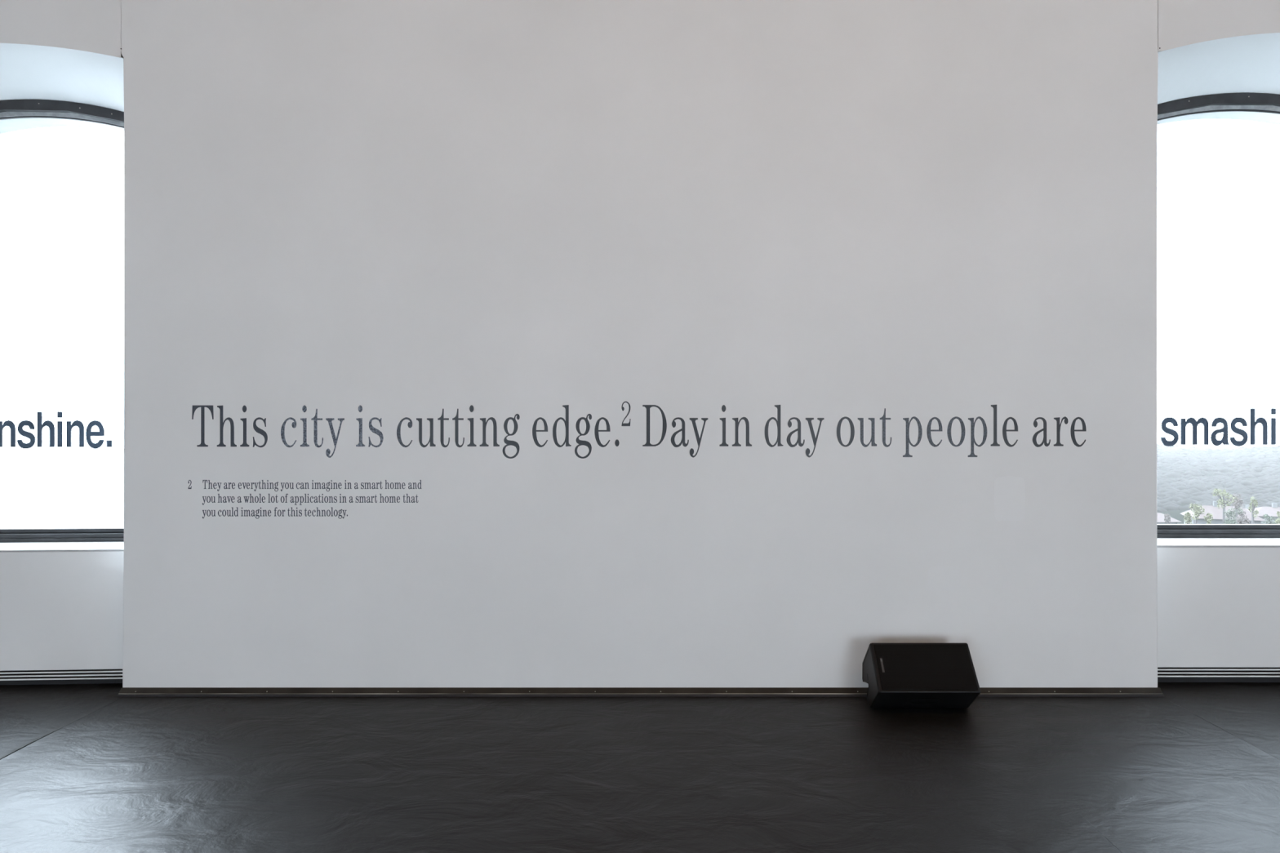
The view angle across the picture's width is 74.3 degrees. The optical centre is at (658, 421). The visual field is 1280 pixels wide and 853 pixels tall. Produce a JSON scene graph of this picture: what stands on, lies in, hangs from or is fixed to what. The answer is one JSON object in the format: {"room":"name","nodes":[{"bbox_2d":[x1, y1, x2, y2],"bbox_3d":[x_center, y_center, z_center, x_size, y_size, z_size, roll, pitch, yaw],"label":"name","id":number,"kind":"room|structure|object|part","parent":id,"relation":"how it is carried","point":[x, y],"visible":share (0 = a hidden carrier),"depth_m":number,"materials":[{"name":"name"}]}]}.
{"room":"museum","nodes":[
{"label":"museum","id":0,"kind":"room"},
{"bbox_2d":[0,0,1279,687],"bbox_3d":[0.000,-0.645,4.864,12.800,6.200,0.732,0,0,0],"label":"wall","id":1,"kind":"structure","parent":0,"point":[832,211],"depth_m":4.50,"materials":[{"name":"white paint"}]},
{"bbox_2d":[0,669,122,684],"bbox_3d":[-3.625,1.409,4.641,1.555,0.093,0.061,0,0,-3],"label":"air vent","id":2,"kind":"object","parent":1,"relation":"in","point":[87,676],"visible":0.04,"depth_m":4.67,"materials":[{"name":"white"}]},
{"bbox_3d":[-3.625,1.038,4.641,1.555,0.648,0.060,0,0,-3],"label":"apron panel","id":3,"kind":"part","parent":1,"relation":"part of","materials":[{"name":"white paint"}]},
{"bbox_2d":[0,99,124,542],"bbox_3d":[-3.625,-0.586,4.944,1.555,2.576,0.074,0,0,-3],"label":"window","id":4,"kind":"structure","parent":1,"relation":"in","point":[10,108],"depth_m":4.93,"materials":[{"name":"black metal"}]},
{"bbox_2d":[0,411,112,448],"bbox_3d":[-3.551,0.051,4.967,0.652,0.219,0.001,0,0,-3],"label":"lettering","id":5,"kind":"object","parent":4,"relation":"attached to","point":[40,425],"depth_m":4.97,"materials":[{"name":"plastic"}]},
{"bbox_3d":[-3.625,-0.586,4.946,1.555,2.575,0.070,0,0,-3],"label":"frame","id":6,"kind":"part","parent":4,"relation":"part of","materials":[{"name":"black metal"}]},
{"bbox_3d":[-3.625,0.640,4.963,1.552,0.023,0.036,0,0,-3],"label":"rail","id":7,"kind":"part","parent":4,"relation":"part of","materials":[{"name":"grey metal"}]},
{"bbox_3d":[-3.625,0.668,4.952,1.553,0.025,0.058,0,0,-3],"label":"rail","id":8,"kind":"part","parent":4,"relation":"part of","materials":[{"name":"grey metal"}]},
{"bbox_3d":[-3.625,0.691,4.946,1.553,0.021,0.070,0,0,-3],"label":"rail","id":9,"kind":"part","parent":4,"relation":"part of","materials":[{"name":"grey metal"}]},
{"bbox_3d":[-3.625,0.708,4.766,1.567,0.012,0.311,0,0,-3],"label":"window sill","id":10,"kind":"part","parent":1,"relation":"part of","materials":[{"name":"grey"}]},
{"bbox_2d":[187,480,422,519],"bbox_3d":[-1.886,0.414,4.500,1.244,0.207,0.001,0,0,0],"label":"footnote lettering","id":11,"kind":"object","parent":1,"relation":"attached to","point":[380,482],"visible":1,"depth_m":4.50,"materials":[{"name":"black plastic"}]},
{"bbox_2d":[191,401,1086,458],"bbox_3d":[-0.106,0.044,4.500,4.762,0.305,0.001,0,0,0],"label":"headline lettering","id":12,"kind":"object","parent":1,"relation":"attached to","point":[580,442],"visible":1,"depth_m":4.50,"materials":[{"name":"black plastic"}]},
{"bbox_2d":[116,687,1164,697],"bbox_3d":[-0.097,1.436,4.486,5.538,0.038,0.037,0,0,0],"label":"baseboard","id":13,"kind":"structure","parent":1,"relation":"attached to","point":[124,691],"depth_m":4.48,"materials":[{"name":"brown metal"}]},
{"bbox_2d":[1156,93,1279,537],"bbox_3d":[3.435,-0.623,4.983,1.558,2.610,0.074,0,0,0],"label":"window","id":14,"kind":"structure","parent":1,"relation":"in","point":[1224,102],"depth_m":4.96,"materials":[{"name":"black metal"}]},
{"bbox_2d":[1160,408,1275,446],"bbox_3d":[3.310,0.034,5.002,0.683,0.225,0.001,0,0,0],"label":"lettering","id":15,"kind":"object","parent":14,"relation":"attached to","point":[1193,421],"depth_m":5.00,"materials":[{"name":"plastic"}]},
{"bbox_3d":[3.435,0.621,5.002,1.556,0.023,0.036,0,0,0],"label":"rail","id":16,"kind":"part","parent":14,"relation":"part of","materials":[{"name":"grey metal"}]},
{"bbox_3d":[3.435,0.649,4.991,1.556,0.024,0.058,0,0,0],"label":"rail","id":17,"kind":"part","parent":14,"relation":"part of","materials":[{"name":"grey metal"}]},
{"bbox_3d":[3.435,0.672,4.985,1.556,0.021,0.070,0,0,0],"label":"rail","id":18,"kind":"part","parent":14,"relation":"part of","materials":[{"name":"grey metal"}]},
{"bbox_3d":[3.435,-0.623,4.985,1.558,2.610,0.070,0,0,0],"label":"frame","id":19,"kind":"part","parent":14,"relation":"part of","materials":[{"name":"black metal"}]},
{"bbox_3d":[3.435,0.688,4.809,1.558,0.012,0.301,0,0,0],"label":"window sill","id":20,"kind":"part","parent":1,"relation":"part of","materials":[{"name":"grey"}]},
{"bbox_3d":[3.435,1.026,4.690,1.558,0.663,0.060,0,0,0],"label":"apron panel","id":21,"kind":"part","parent":1,"relation":"part of","materials":[{"name":"white paint"}]},
{"bbox_2d":[1157,667,1279,682],"bbox_3d":[3.435,1.406,4.689,1.558,0.098,0.061,0,0,0],"label":"air vent","id":22,"kind":"object","parent":1,"relation":"in","point":[1164,674],"visible":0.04,"depth_m":4.71,"materials":[{"name":"white"}]},
{"bbox_2d":[0,682,1279,852],"bbox_3d":[0.000,1.577,-0.700,13.200,0.256,11.800,0,0,0],"label":"floor","id":23,"kind":"structure","parent":0,"point":[85,768],"depth_m":3.52,"materials":[{"name":"black"}]},
{"bbox_2d":[862,643,980,708],"bbox_3d":[1.318,1.288,4.277,0.500,0.329,0.342,0,0,0],"label":"loudspeaker","id":24,"kind":"object","parent":23,"relation":"on","point":[897,675],"visible":1,"depth_m":4.19,"materials":[{"name":"black plastic"}]},
{"bbox_3d":[1.318,1.385,4.190,0.170,0.043,0.055,0,0,0],"label":"handle","id":25,"kind":"part","parent":24,"relation":"part of","materials":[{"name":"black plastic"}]},
{"bbox_2d":[873,644,977,690],"bbox_3d":[1.320,1.219,4.195,0.468,0.182,0.170,0,0,0],"label":"grille","id":26,"kind":"object","parent":24,"relation":"attached to","point":[895,667],"depth_m":4.19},
{"label":"outside","id":27,"kind":"structure","parent":0,"visible":0},
{"bbox_2d":[0,447,1279,528],"bbox_3d":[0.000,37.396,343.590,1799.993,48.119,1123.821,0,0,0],"label":"ground","id":28,"kind":"structure","parent":27,"point":[40,487],"depth_m":331.68,"materials":[{"name":"white"}]},
{"bbox_2d":[1164,513,1171,524],"bbox_3d":[111.960,24.600,186.011,1.627,8.709,1.301,0,0,0],"label":"tree","id":29,"kind":"object","parent":28,"relation":"on","point":[1166,516],"visible":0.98,"depth_m":185.96,"materials":[{"name":"grey plant"}]},
{"bbox_2d":[1156,512,1182,524],"bbox_3d":[119.897,25.326,205.000,8.600,8.084,8.400,0,0,-6],"label":"house","id":30,"kind":"structure","parent":28,"relation":"on","point":[1160,517],"depth_m":201.86,"materials":[{"name":"grey"}]},
{"bbox_2d":[1182,511,1191,524],"bbox_3d":[100.089,22.968,160.037,1.503,11.973,1.460,0,0,0],"label":"tree","id":31,"kind":"object","parent":28,"relation":"on","point":[1188,517],"visible":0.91,"depth_m":159.76,"materials":[{"name":"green plant"}]},
{"bbox_2d":[1188,502,1204,524],"bbox_3d":[95.378,21.683,149.917,2.465,14.544,2.059,0,0,0],"label":"tree","id":32,"kind":"object","parent":28,"relation":"on","point":[1198,512],"visible":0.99,"depth_m":149.63,"materials":[{"name":"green plant"}]},
{"bbox_2d":[1203,512,1213,524],"bbox_3d":[93.204,22.192,143.051,1.762,13.526,1.701,0,0,0],"label":"tree","id":33,"kind":"object","parent":28,"relation":"on","point":[1208,519],"visible":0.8,"depth_m":143.18,"materials":[{"name":"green plant"}]},
{"bbox_2d":[1156,444,1279,512],"bbox_3d":[346.455,22.133,446.769,430.646,20.005,484.392,0,0,0],"label":"sea","id":34,"kind":"structure","parent":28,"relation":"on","point":[1171,493],"depth_m":380.08,"materials":[{"name":"grey liquid"}]},
{"bbox_2d":[1180,501,1265,524],"bbox_3d":[114.445,21.154,172.000,12.900,9.763,9.400,0,0,20],"label":"house","id":35,"kind":"structure","parent":28,"relation":"on","point":[1217,513],"depth_m":169.86,"materials":[{"name":"grey"}]},
{"bbox_2d":[1212,488,1237,524],"bbox_3d":[98.362,20.208,146.800,3.538,17.494,3.526,0,0,0],"label":"tree","id":36,"kind":"object","parent":28,"relation":"on","point":[1222,501],"visible":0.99,"depth_m":146.82,"materials":[{"name":"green plant"}]},
{"bbox_3d":[98.362,13.320,146.800,3.538,3.718,3.526,0,0,0],"label":"crown","id":37,"kind":"part","parent":36,"relation":"part of","materials":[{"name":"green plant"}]},
{"bbox_2d":[1222,506,1243,524],"bbox_3d":[92.792,21.390,136.974,2.652,15.130,2.666,0,0,0],"label":"tree","id":38,"kind":"object","parent":28,"relation":"on","point":[1229,521],"visible":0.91,"depth_m":136.52,"materials":[{"name":"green plant"}]},
{"bbox_2d":[1228,493,1244,521],"bbox_3d":[104.594,20.915,152.966,2.649,16.080,2.720,0,0,0],"label":"tree","id":39,"kind":"object","parent":28,"relation":"on","point":[1239,500],"visible":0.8,"depth_m":152.86,"materials":[{"name":"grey plant"}]},
{"bbox_3d":[104.594,14.740,152.966,2.649,3.730,2.720,0,0,0],"label":"crown","id":40,"kind":"part","parent":39,"relation":"part of","materials":[{"name":"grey plant"}]},
{"bbox_2d":[1235,511,1250,524],"bbox_3d":[98.221,21.857,141.989,2.499,14.197,2.288,0,0,0],"label":"tree","id":41,"kind":"object","parent":28,"relation":"on","point":[1240,521],"visible":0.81,"depth_m":141.80,"materials":[{"name":"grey plant"}]},
{"bbox_2d":[1244,504,1255,510],"bbox_3d":[156.692,26.242,224.000,11.400,8.403,8.400,0,0,-17],"label":"house","id":42,"kind":"structure","parent":28,"relation":"on","point":[1246,505],"depth_m":223.58,"materials":[{"name":"grey"}]},
{"bbox_2d":[1247,496,1258,524],"bbox_3d":[109.663,21.347,155.994,1.589,15.216,1.881,0,0,0],"label":"tree","id":43,"kind":"object","parent":28,"relation":"on","point":[1254,504],"visible":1,"depth_m":155.79,"materials":[{"name":"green plant"}]},
{"bbox_2d":[1247,502,1279,524],"bbox_3d":[146.989,24.155,200.000,14.400,9.660,9.400,0,0,14],"label":"house","id":44,"kind":"structure","parent":28,"relation":"on","point":[1271,511],"depth_m":198.68,"materials":[{"name":"grey"}]},
{"bbox_2d":[1261,514,1276,524],"bbox_3d":[115.736,23.214,159.889,2.733,11.483,2.715,0,0,0],"label":"tree","id":45,"kind":"object","parent":28,"relation":"on","point":[1266,516],"visible":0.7,"depth_m":159.69,"materials":[{"name":"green plant"}]},
{"bbox_2d":[1275,511,1279,524],"bbox_3d":[110.262,22.415,149.936,1.757,13.080,1.750,0,0,0],"label":"tree","id":46,"kind":"object","parent":28,"relation":"on","point":[1277,513],"visible":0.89,"depth_m":149.72,"materials":[{"name":"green plant"}]}
]}

